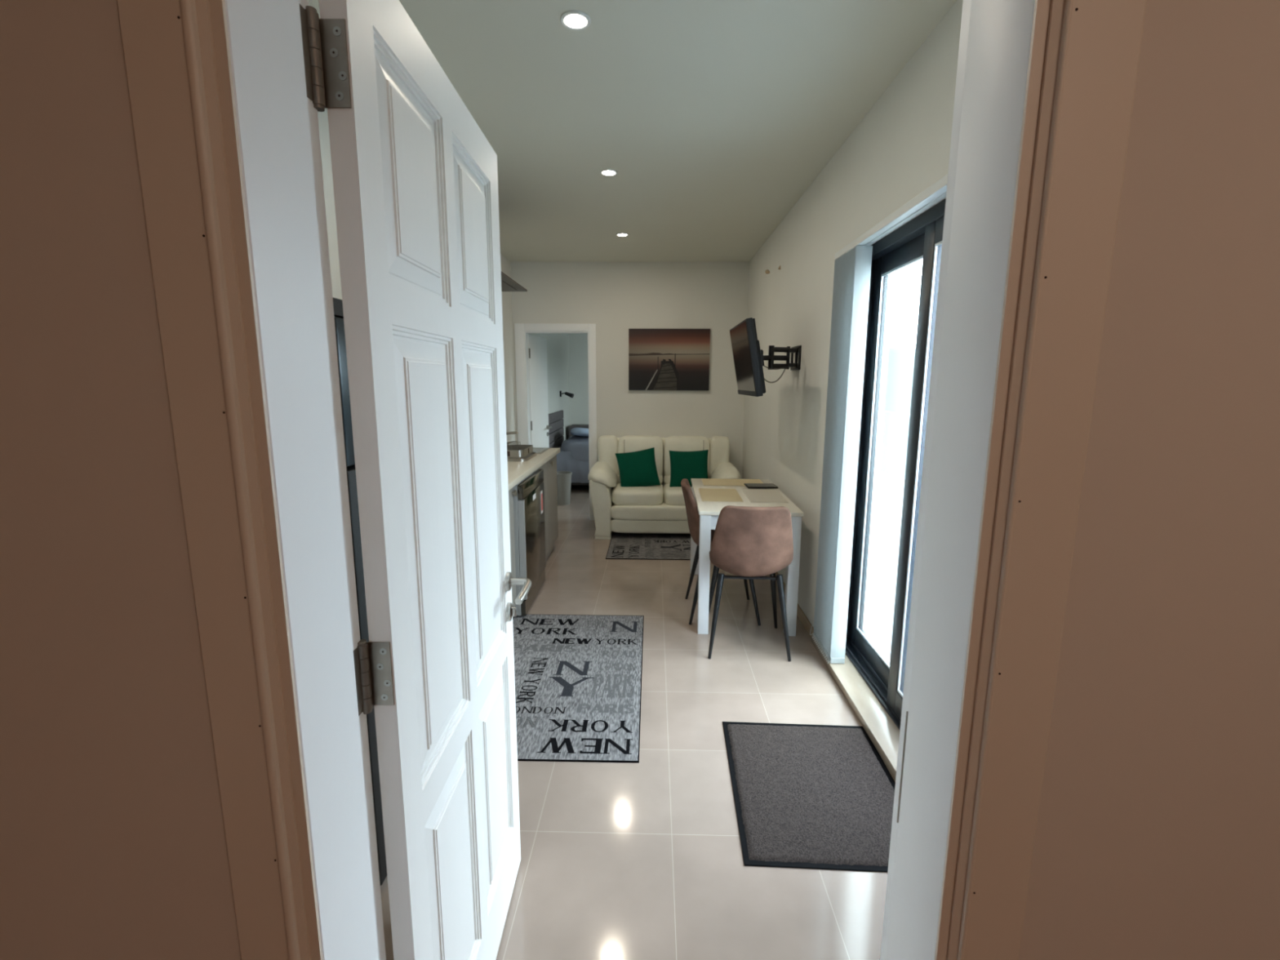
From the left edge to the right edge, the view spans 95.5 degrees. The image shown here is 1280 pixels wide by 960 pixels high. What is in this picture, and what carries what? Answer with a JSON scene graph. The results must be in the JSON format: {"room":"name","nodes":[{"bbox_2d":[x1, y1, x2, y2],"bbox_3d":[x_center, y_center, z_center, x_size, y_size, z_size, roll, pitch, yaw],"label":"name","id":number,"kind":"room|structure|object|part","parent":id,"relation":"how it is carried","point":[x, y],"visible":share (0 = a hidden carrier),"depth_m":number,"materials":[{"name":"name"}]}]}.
{"room":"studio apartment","nodes":[
{"label":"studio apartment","id":0,"kind":"room"},
{"bbox_2d":[317,108,569,444],"bbox_3d":[-1.382,-0.745,5.247,0.180,2.650,8.975,0,10,1],"label":"wall","id":1,"kind":"structure","parent":0,"point":[505,264],"depth_m":5.78,"materials":[{"name":"paint"}]},
{"bbox_2d":[501,271,527,291],"bbox_3d":[-1.095,-1.567,3.769,0.500,0.524,1.000,0,10,1],"label":"hood","id":2,"kind":"object","parent":1,"relation":"attached to","point":[508,284],"visible":0.12,"depth_m":4.02,"materials":[{"name":"metal"}]},
{"bbox_2d":[560,391,573,398],"bbox_3d":[-1.104,-1.285,8.730,0.235,0.107,0.092,3,10,18],"label":"reading lamp","id":3,"kind":"object","parent":1,"relation":"attached to","point":[569,394],"visible":1,"depth_m":8.69,"materials":[{"name":"black metal"}]},
{"bbox_2d":[568,333,588,425],"bbox_3d":[0.314,-1.494,9.707,3.350,2.650,0.150,0,10,1],"label":"wall","id":4,"kind":"structure","parent":0,"point":[577,342],"depth_m":9.63,"materials":[{"name":"paint"}]},
{"bbox_2d":[511,262,749,479],"bbox_3d":[-0.033,-0.881,6.081,2.835,2.650,0.120,0,10,1],"label":"wall","id":5,"kind":"structure","parent":0,"point":[617,297],"depth_m":5.89,"materials":[{"name":"paint"}]},
{"bbox_2d":[528,333,552,447],"bbox_3d":[-1.108,-0.614,6.531,0.100,1.945,0.636,2,10,8],"label":"door","id":6,"kind":"structure","parent":5,"relation":"in","point":[537,346],"depth_m":6.45,"materials":[{"name":"white paint"}]},
{"bbox_2d":[514,323,596,519],"bbox_3d":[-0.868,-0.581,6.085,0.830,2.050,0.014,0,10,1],"label":"trim","id":7,"kind":"structure","parent":5,"relation":"attached to","point":[519,328],"depth_m":5.99,"materials":[{"name":"paint"}]},
{"bbox_2d":[628,328,710,390],"bbox_3d":[0.297,-1.227,5.937,0.824,0.616,0.031,0,10,1],"label":"picture","id":8,"kind":"object","parent":5,"relation":"attached to","point":[660,359],"visible":1,"depth_m":5.92},
{"bbox_2d":[308,0,957,262],"bbox_3d":[-0.142,-1.788,3.144,2.940,0.120,5.573,0,10,1],"label":"ceiling","id":9,"kind":"structure","parent":0,"point":[713,118],"depth_m":2.49,"materials":[{"name":"paint"}]},
{"bbox_2d":[560,9,591,30],"bbox_3d":[-0.212,-1.517,1.920,0.100,0.007,0.100,0,10,1],"label":"recessed light","id":10,"kind":"object","parent":9,"relation":"in","point":[575,20],"visible":1,"depth_m":1.91,"materials":[{"name":"white plastic"}]},
{"bbox_2d":[600,168,617,176],"bbox_3d":[-0.178,-1.753,3.315,0.100,0.007,0.100,0,10,1],"label":"recessed light","id":11,"kind":"object","parent":9,"relation":"in","point":[608,172],"visible":1,"depth_m":3.31,"materials":[{"name":"white plastic"}]},
{"bbox_2d":[616,232,628,236],"bbox_3d":[-0.143,-1.991,4.719,0.100,0.007,0.100,0,10,1],"label":"recessed light","id":12,"kind":"object","parent":9,"relation":"in","point":[620,234],"visible":1,"depth_m":4.71,"materials":[{"name":"white plastic"}]},
{"bbox_2d":[0,0,1279,959],"bbox_3d":[0.014,0.119,0.632,2.400,2.500,0.006,0,10,1],"label":"wall","id":13,"kind":"structure","parent":0,"point":[1157,837],"depth_m":0.62,"materials":[{"name":"paint"}]},
{"bbox_2d":[116,0,323,959],"bbox_3d":[-0.443,0.298,0.668,0.095,2.130,0.019,0,10,1],"label":"trim","id":14,"kind":"structure","parent":13,"relation":"attached to","point":[176,53],"depth_m":0.61,"materials":[{"name":"paint"}]},
{"bbox_2d":[934,0,1146,959],"bbox_3d":[0.405,0.305,0.650,0.092,2.130,0.016,0,10,1],"label":"trim","id":15,"kind":"structure","parent":13,"relation":"attached to","point":[1084,55],"depth_m":0.59,"materials":[{"name":"paint"}]},
{"bbox_2d":[380,480,904,959],"bbox_3d":[1.341,0.864,4.171,5.900,0.140,12.000,0,10,1],"label":"floor","id":16,"kind":"structure","parent":0,"point":[642,860],"depth_m":2.05,"materials":[{"name":"tile"}]},
{"bbox_2d":[332,297,386,885],"bbox_3d":[-1.067,0.320,1.841,0.665,1.650,0.590,0,10,1],"label":"freezer","id":17,"kind":"object","parent":16,"relation":"on","point":[337,303],"visible":0.08,"depth_m":1.52,"materials":[{"name":"plastic"}]},
{"bbox_3d":[-1.067,-0.474,1.706,0.660,0.040,0.590,0,10,1],"label":"panel","id":18,"kind":"part","parent":17,"relation":"part of","materials":[{"name":"plastic"}]},
{"bbox_3d":[-0.762,-0.264,1.734,0.060,0.370,0.590,0,10,1],"label":"freezer door","id":19,"kind":"part","parent":17,"relation":"part of","materials":[{"name":"silver metal"}]},
{"bbox_3d":[-0.766,0.527,1.868,0.060,1.215,0.590,0,10,1],"label":"door","id":20,"kind":"part","parent":17,"relation":"part of","materials":[{"name":"plastic"}]},
{"bbox_2d":[508,488,516,607],"bbox_3d":[-1.062,0.505,3.232,0.627,0.860,0.698,0,10,1],"label":"base cabinet","id":21,"kind":"object","parent":16,"relation":"on","point":[511,494],"visible":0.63,"depth_m":3.50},
{"bbox_3d":[-0.752,0.079,3.480,0.027,0.036,0.036,0,10,1],"label":"knob","id":22,"kind":"part","parent":21,"relation":"part of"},
{"bbox_2d":[512,468,546,615],"bbox_3d":[-1.006,0.381,3.912,0.613,0.838,0.664,0,10,1],"label":"oven","id":23,"kind":"object","parent":16,"relation":"on","point":[529,501],"visible":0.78,"depth_m":3.74,"materials":[{"name":"metal"}]},
{"bbox_3d":[-0.716,0.019,3.844,0.034,0.087,0.664,0,10,1],"label":"control panel","id":24,"kind":"part","parent":23,"relation":"part of","materials":[{"name":"metal"}]},
{"bbox_3d":[-0.722,0.750,3.968,0.027,0.095,0.664,0,10,1],"label":"kick plate","id":25,"kind":"part","parent":23,"relation":"part of","materials":[{"name":"metal"}]},
{"bbox_3d":[-0.717,0.377,3.921,0.034,0.635,0.632,0,10,1],"label":"door","id":26,"kind":"part","parent":23,"relation":"part of","materials":[{"name":"metal"}]},
{"bbox_2d":[538,462,549,556],"bbox_3d":[-1.031,0.295,4.473,0.627,0.860,0.448,0,10,1],"label":"base cabinet","id":27,"kind":"object","parent":16,"relation":"on","point":[544,467],"visible":0.07,"depth_m":4.59,"materials":[{"name":"grey wood"}]},
{"bbox_2d":[545,454,558,560],"bbox_3d":[-1.020,0.220,4.917,0.627,0.860,0.438,0,10,1],"label":"base cabinet","id":28,"kind":"object","parent":16,"relation":"on","point":[551,464],"visible":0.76,"depth_m":4.89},
{"bbox_2d":[548,409,564,448],"bbox_3d":[-1.198,-0.437,8.244,0.047,1.042,1.260,0,10,1],"label":"headboard","id":29,"kind":"object","parent":16,"relation":"on","point":[556,437],"visible":0.49,"depth_m":8.16,"materials":[{"name":"grey fabric"}]},
{"bbox_2d":[556,471,572,505],"bbox_3d":[-0.937,0.101,7.041,0.232,0.385,0.232,0,10,1],"label":"waste bin","id":30,"kind":"object","parent":16,"relation":"on","point":[563,478],"visible":0.77,"depth_m":6.96,"materials":[{"name":"plastic"}]},
{"bbox_2d":[556,435,589,484],"bbox_3d":[-0.179,-0.291,8.305,1.950,0.742,1.360,0,10,1],"label":"bed","id":31,"kind":"object","parent":16,"relation":"on","point":[573,456],"visible":0.28,"depth_m":7.70,"materials":[{"name":"grey fabric"}]},
{"bbox_2d":[561,435,589,462],"bbox_3d":[-0.143,-0.467,8.274,1.860,0.385,1.360,0,10,1],"label":"duvet","id":32,"kind":"object","parent":31,"relation":"on","point":[575,448],"depth_m":7.68,"materials":[{"name":"fabric"}]},
{"bbox_2d":[570,427,588,436],"bbox_3d":[-0.763,-0.669,8.225,0.441,0.169,0.678,-1,10,-9],"label":"bed pillow","id":33,"kind":"object","parent":31,"relation":"on","point":[581,432],"visible":0.6,"depth_m":7.92,"materials":[{"name":"white fabric"}]},
{"bbox_2d":[512,613,644,763],"bbox_3d":[-0.399,0.981,2.991,0.818,0.008,1.438,0,10,1],"label":"woven rug","id":34,"kind":"object","parent":16,"relation":"on","point":[578,677],"visible":0.8,"depth_m":2.82,"materials":[{"name":"grey fabric"}]},
{"bbox_2d":[568,424,588,437],"bbox_3d":[-0.708,-0.515,9.561,0.870,0.760,0.495,0,10,1],"label":"headboard","id":35,"kind":"object","parent":16,"relation":"on","point":[572,426],"visible":0.08,"depth_m":9.30,"materials":[{"name":"grey fabric"}]},
{"bbox_2d":[605,533,690,559],"bbox_3d":[0.440,0.599,5.270,1.438,0.008,0.818,0,10,1],"label":"woven rug","id":36,"kind":"object","parent":16,"relation":"on","point":[622,545],"visible":0.57,"depth_m":5.22,"materials":[{"name":"grey fabric"}]},
{"bbox_2d":[587,435,740,539],"bbox_3d":[0.234,0.044,5.763,1.460,0.934,0.806,0,10,1],"label":"sofa","id":37,"kind":"object","parent":16,"relation":"on","point":[660,508],"visible":0.65,"depth_m":5.47,"materials":[{"name":"beige leather"}]},
{"bbox_3d":[-0.367,0.204,5.773,0.200,0.550,0.705,0,10,1],"label":"arm","id":38,"kind":"part","parent":37,"relation":"part of","materials":[{"name":"beige leather"}]},
{"bbox_2d":[611,482,663,505],"bbox_3d":[-0.019,0.132,5.730,0.504,0.170,0.600,0,10,1],"label":"seat cushion","id":39,"kind":"object","parent":37,"relation":"on","point":[649,495],"depth_m":5.45,"materials":[{"name":"beige leather"}]},
{"bbox_2d":[615,447,660,486],"bbox_3d":[-0.021,-0.106,5.679,0.430,0.414,0.201,-1,10,-6],"label":"throw cushion","id":40,"kind":"object","parent":37,"relation":"on","point":[637,468],"visible":0.99,"depth_m":5.63,"materials":[{"name":"green fabric"}]},
{"bbox_2d":[617,435,663,475],"bbox_3d":[0.005,-0.225,5.925,0.464,0.458,0.237,0,10,1],"label":"cushion","id":41,"kind":"object","parent":37,"relation":"on","point":[631,443],"depth_m":5.83,"materials":[{"name":"beige leather"}]},
{"bbox_3d":[0.226,0.307,5.482,1.006,0.144,0.110,0,10,1],"label":"panel","id":42,"kind":"part","parent":37,"relation":"part of","materials":[{"name":"beige leather"}]},
{"bbox_3d":[0.225,0.431,5.510,1.006,0.136,0.100,0,10,1],"label":"rail","id":43,"kind":"part","parent":37,"relation":"part of","materials":[{"name":"beige leather"}]},
{"bbox_3d":[0.242,-0.041,6.069,1.310,0.803,0.173,0,10,1],"label":"frame","id":44,"kind":"part","parent":37,"relation":"part of","materials":[{"name":"beige leather"}]},
{"bbox_2d":[663,483,691,506],"bbox_3d":[0.484,0.137,5.718,0.504,0.170,0.600,0,10,1],"label":"seat cushion","id":45,"kind":"object","parent":37,"relation":"on","point":[673,495],"depth_m":5.45,"materials":[{"name":"beige leather"}]},
{"bbox_2d":[663,435,710,475],"bbox_3d":[0.475,-0.221,5.914,0.464,0.458,0.237,0,10,1],"label":"cushion","id":46,"kind":"object","parent":37,"relation":"on","point":[677,443],"depth_m":5.82,"materials":[{"name":"beige leather"}]},
{"bbox_2d":[669,449,708,487],"bbox_3d":[0.478,-0.105,5.667,0.404,0.373,0.188,1,10,7],"label":"throw cushion","id":47,"kind":"object","parent":37,"relation":"on","point":[687,465],"visible":0.79,"depth_m":5.62,"materials":[{"name":"green fabric"}]},
{"bbox_2d":[680,478,760,625],"bbox_3d":[0.505,0.437,3.714,0.500,0.853,0.444,0,10,1],"label":"dining chair","id":48,"kind":"object","parent":16,"relation":"on","point":[692,513],"visible":0.48,"depth_m":3.56,"materials":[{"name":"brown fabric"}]},
{"bbox_3d":[0.367,0.601,3.930,0.130,0.456,0.035,7,12,35],"label":"leg","id":49,"kind":"part","parent":48,"relation":"part of","materials":[{"name":"black metal"}]},
{"bbox_3d":[0.358,0.662,3.570,0.130,0.456,0.035,-6,11,-32],"label":"leg","id":50,"kind":"part","parent":48,"relation":"part of","materials":[{"name":"black metal"}]},
{"bbox_3d":[0.697,0.604,3.923,0.130,0.456,0.035,-6,11,-32],"label":"leg","id":51,"kind":"part","parent":48,"relation":"part of","materials":[{"name":"black metal"}]},
{"bbox_3d":[0.688,0.665,3.562,0.130,0.456,0.035,7,12,35],"label":"leg","id":52,"kind":"part","parent":48,"relation":"part of","materials":[{"name":"black metal"}]},
{"bbox_2d":[689,478,804,635],"bbox_3d":[0.656,0.454,3.926,0.590,0.745,1.150,1,10,3],"label":"dining table","id":53,"kind":"object","parent":16,"relation":"on","point":[708,511],"visible":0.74,"depth_m":3.39,"materials":[{"name":"white wood"}]},
{"bbox_3d":[0.425,0.372,4.469,0.062,0.722,0.062,1,10,3],"label":"leg","id":54,"kind":"part","parent":53,"relation":"part of","materials":[{"name":"white wood"}]},
{"bbox_3d":[0.376,0.551,3.409,0.062,0.722,0.062,1,10,3],"label":"leg","id":55,"kind":"part","parent":53,"relation":"part of","materials":[{"name":"white wood"}]},
{"bbox_2d":[698,488,743,502],"bbox_3d":[0.520,0.096,3.793,0.255,0.003,0.430,1,10,3],"label":"placemat","id":56,"kind":"object","parent":53,"relation":"on","point":[706,494],"visible":1,"depth_m":3.77,"materials":[{"name":"beige fabric"}]},
{"bbox_2d":[701,478,763,485],"bbox_3d":[0.680,0.016,4.267,0.440,0.003,0.280,1,10,3],"label":"placemat","id":57,"kind":"object","parent":53,"relation":"on","point":[706,482],"visible":0.78,"depth_m":4.27,"materials":[{"name":"beige fabric"}]},
{"bbox_2d":[744,483,777,488],"bbox_3d":[0.850,0.040,4.090,0.210,0.010,0.150,0,10,-1],"label":"tablet","id":58,"kind":"object","parent":53,"relation":"on","point":[748,485],"visible":1,"depth_m":4.05,"materials":[{"name":"plastic"}]},
{"bbox_2d":[742,488,788,502],"bbox_3d":[0.802,0.102,3.766,0.230,0.003,0.430,1,10,3],"label":"placemat","id":59,"kind":"object","parent":53,"relation":"on","point":[754,495],"visible":1,"depth_m":3.73,"materials":[{"name":"beige fabric"}]},
{"bbox_3d":[0.887,0.557,3.387,0.062,0.722,0.062,1,10,3],"label":"leg","id":60,"kind":"part","parent":53,"relation":"part of","materials":[{"name":"white wood"}]},
{"bbox_2d":[707,505,793,661],"bbox_3d":[0.601,0.517,3.240,0.444,0.853,0.500,1,10,3],"label":"dining chair","id":61,"kind":"object","parent":16,"relation":"on","point":[748,543],"visible":0.98,"depth_m":3.02,"materials":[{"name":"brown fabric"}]},
{"bbox_3d":[0.428,0.679,3.469,0.035,0.456,0.130,-5,11,-30],"label":"leg","id":62,"kind":"part","parent":61,"relation":"part of","materials":[{"name":"black metal"}]},
{"bbox_3d":[0.409,0.734,3.144,0.035,0.456,0.130,8,12,37],"label":"leg","id":63,"kind":"part","parent":61,"relation":"part of","materials":[{"name":"black metal"}]},
{"bbox_3d":[0.602,0.511,3.262,0.300,0.012,0.240,1,10,3],"label":"under frame","id":64,"kind":"part","parent":61,"relation":"part of","materials":[{"name":"black metal"}]},
{"bbox_3d":[0.793,0.685,3.447,0.035,0.456,0.130,8,12,37],"label":"leg","id":65,"kind":"part","parent":61,"relation":"part of","materials":[{"name":"black metal"}]},
{"bbox_3d":[0.774,0.740,3.123,0.035,0.456,0.130,-5,11,-30],"label":"leg","id":66,"kind":"part","parent":61,"relation":"part of","materials":[{"name":"black metal"}]},
{"bbox_2d":[722,721,895,872],"bbox_3d":[0.646,1.126,2.156,0.610,0.010,0.770,1,10,3],"label":"door mat","id":67,"kind":"object","parent":16,"relation":"on","point":[806,796],"visible":0.94,"depth_m":2.09,"materials":[{"name":"carpet"}]},
{"bbox_3d":[-1.078,0.619,2.561,0.627,0.860,0.648,0,10,1],"label":"base cabinet","id":68,"kind":"object","parent":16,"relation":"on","visible":0},
{"bbox_2d":[507,448,559,490],"bbox_3d":[-1.047,-0.017,3.615,0.632,0.038,2.960,0,10,1],"label":"countertop","id":69,"kind":"structure","parent":68,"relation":"on","point":[517,471],"depth_m":3.99,"materials":[{"name":"beige stone"}]},
{"bbox_2d":[506,431,518,435],"bbox_3d":[-1.107,-0.333,4.874,0.207,0.156,0.050,3,10,14],"label":"tap","id":70,"kind":"object","parent":69,"relation":"on","point":[513,432],"visible":0.33,"depth_m":4.83,"materials":[{"name":"metal"}]},
{"bbox_2d":[506,440,536,461],"bbox_3d":[-0.981,-0.226,4.389,0.330,0.114,0.430,0,10,1],"label":"dish rack","id":71,"kind":"object","parent":69,"relation":"on","point":[517,452],"visible":0.56,"depth_m":4.33,"materials":[{"name":"metal"}]},
{"bbox_2d":[506,452,536,461],"bbox_3d":[-0.981,-0.178,4.397,0.330,0.018,0.430,0,10,1],"label":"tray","id":72,"kind":"object","parent":71,"relation":"on","point":[525,457],"depth_m":4.22,"materials":[{"name":"metal"}]},
{"bbox_2d":[533,447,550,453],"bbox_3d":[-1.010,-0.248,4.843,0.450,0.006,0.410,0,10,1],"label":"sink","id":73,"kind":"object","parent":69,"relation":"in","point":[538,450],"visible":0.15,"depth_m":4.88,"materials":[{"name":"metal"}]},
{"bbox_2d":[742,0,963,634],"bbox_3d":[1.168,-0.417,3.378,0.300,2.650,5.305,0,10,1],"label":"wall","id":74,"kind":"structure","parent":0,"point":[900,148],"depth_m":3.27,"materials":[{"name":"paint"}]},
{"bbox_2d":[752,318,801,370],"bbox_3d":[0.863,-0.827,3.726,0.494,0.366,0.248,-4,11,-25],"label":"wall bracket","id":75,"kind":"object","parent":74,"relation":"attached to","point":[771,357],"visible":0.73,"depth_m":3.72,"materials":[{"name":"black metal"}]},
{"bbox_2d":[729,317,765,396],"bbox_3d":[0.680,-0.758,3.670,0.150,0.442,0.730,0,10,1],"label":"television","id":76,"kind":"object","parent":75,"relation":"attached to","point":[746,351],"visible":1,"depth_m":3.44,"materials":[{"name":"plastic"}]},
{"bbox_2d":[764,365,786,382],"bbox_3d":[0.842,-0.691,3.675,0.297,0.154,0.023,-8,12,-39],"label":"cable","id":77,"kind":"object","parent":75,"relation":"attached to","point":[764,366],"visible":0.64,"depth_m":3.69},
{"bbox_3d":[0.890,-0.785,3.735,0.144,0.150,0.036,-3,10,-19],"label":"arm","id":78,"kind":"part","parent":75,"relation":"part of","materials":[{"name":"black metal"}]},
{"bbox_3d":[1.025,-0.802,3.828,0.012,0.153,0.235,0,10,1],"label":"wall plate","id":79,"kind":"part","parent":75,"relation":"part of","materials":[{"name":"black metal"}]},
{"bbox_2d":[775,572,813,638],"bbox_3d":[1.037,0.652,4.787,0.010,0.070,2.890,0,10,1],"label":"baseboard","id":80,"kind":"structure","parent":74,"relation":"attached to","point":[807,625],"depth_m":3.56,"materials":[{"name":"tile"}]},
{"bbox_2d":[811,635,899,780],"bbox_3d":[1.088,1.053,2.510,0.245,0.040,1.690,0,10,1],"label":"trim","id":81,"kind":"structure","parent":74,"relation":"attached to","point":[884,734],"depth_m":2.59,"materials":[{"name":"beige stone"}]},
{"bbox_2d":[870,637,890,660],"bbox_3d":[1.265,1.067,2.518,0.110,0.050,1.670,0,10,1],"label":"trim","id":82,"kind":"structure","parent":74,"relation":"attached to","point":[876,642],"depth_m":3.20,"materials":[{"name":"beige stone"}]},
{"bbox_2d":[844,198,946,729],"bbox_3d":[1.147,0.002,2.341,0.115,2.090,1.670,0,10,1],"label":"sliding door","id":83,"kind":"structure","parent":74,"relation":"in","point":[920,238],"depth_m":2.54,"materials":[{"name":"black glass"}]},
{"bbox_2d":[809,173,947,663],"bbox_3d":[1.004,0.004,2.350,0.090,2.094,1.671,0,10,1],"label":"window reveal","id":84,"kind":"object","parent":83,"relation":"attached to","point":[853,262],"visible":0.94,"depth_m":2.88,"materials":[{"name":"paint"}]},
{"bbox_3d":[0.980,0.892,3.172,0.018,0.067,0.350,0,10,1],"label":"bead chain","id":85,"kind":"part","parent":84,"relation":"part of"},
{"bbox_3d":[1.019,-1.012,2.177,0.069,0.033,1.670,0,10,1],"label":"head rail","id":86,"kind":"part","parent":84,"relation":"part of","materials":[{"name":"white paint"}]},
{"bbox_3d":[1.180,-0.047,2.711,0.040,2.027,0.727,0,10,1],"label":"sliding sash","id":87,"kind":"part","parent":83,"relation":"part of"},
{"bbox_3d":[1.116,0.073,1.996,0.036,2.027,0.895,0,10,1],"label":"sliding sash","id":88,"kind":"part","parent":83,"relation":"part of","materials":[{"name":"glass"}]},
{"bbox_2d":[880,410,910,479],"bbox_3d":[4.391,0.254,5.007,0.150,1.090,14.000,0,10,1],"label":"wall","id":89,"kind":"structure","parent":0,"point":[895,424],"depth_m":10.13,"materials":[{"name":"white paint"}]},
{"bbox_3d":[-0.166,0.029,0.710,2.835,2.650,0.168,0,10,1],"label":"wall","id":90,"kind":"structure","parent":0,"visible":0},
{"bbox_2d":[224,0,386,959],"bbox_3d":[-0.419,0.301,0.769,0.052,2.090,0.180,0,10,1],"label":"trim","id":91,"kind":"structure","parent":90,"relation":"attached to","point":[277,117],"depth_m":0.69,"materials":[{"name":"paint"}]},
{"bbox_3d":[-0.404,-0.516,0.703,0.001,0.100,0.034,0,10,1],"label":"hinge plate","id":92,"kind":"part","parent":91,"relation":"part of","materials":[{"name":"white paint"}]},
{"bbox_3d":[-0.407,0.291,0.840,0.001,0.100,0.034,0,10,1],"label":"hinge plate","id":93,"kind":"part","parent":91,"relation":"part of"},
{"bbox_2d":[305,0,531,959],"bbox_3d":[-0.382,0.246,1.244,0.177,2.026,0.799,0,10,0],"label":"door","id":94,"kind":"structure","parent":90,"relation":"in","point":[415,175],"depth_m":1.00,"materials":[{"name":"white paint"}]},
{"bbox_3d":[-0.361,0.278,1.595,0.010,0.053,0.053,0,10,0],"label":"handle","id":95,"kind":"part","parent":94,"relation":"part of","materials":[{"name":"metal"}]},
{"bbox_3d":[-0.325,0.294,1.542,0.062,0.031,0.129,0,10,0],"label":"lever","id":96,"kind":"part","parent":94,"relation":"part of","materials":[{"name":"metal"}]},
{"bbox_2d":[880,0,1035,959],"bbox_3d":[0.387,0.308,0.750,0.052,2.090,0.180,0,10,1],"label":"trim","id":97,"kind":"structure","parent":90,"relation":"attached to","point":[995,41],"depth_m":0.67,"materials":[{"name":"paint"}]},
{"bbox_3d":[0.365,0.400,0.807,0.002,0.170,0.002,0,10,1],"label":"strike plate","id":98,"kind":"part","parent":97,"relation":"part of","materials":[{"name":"metal"}]},
{"label":"outside","id":99,"kind":"structure","parent":0,"visible":0},
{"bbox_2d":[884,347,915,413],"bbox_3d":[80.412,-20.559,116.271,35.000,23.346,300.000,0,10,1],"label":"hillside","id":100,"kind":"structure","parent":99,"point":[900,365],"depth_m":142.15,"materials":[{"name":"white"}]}
]}

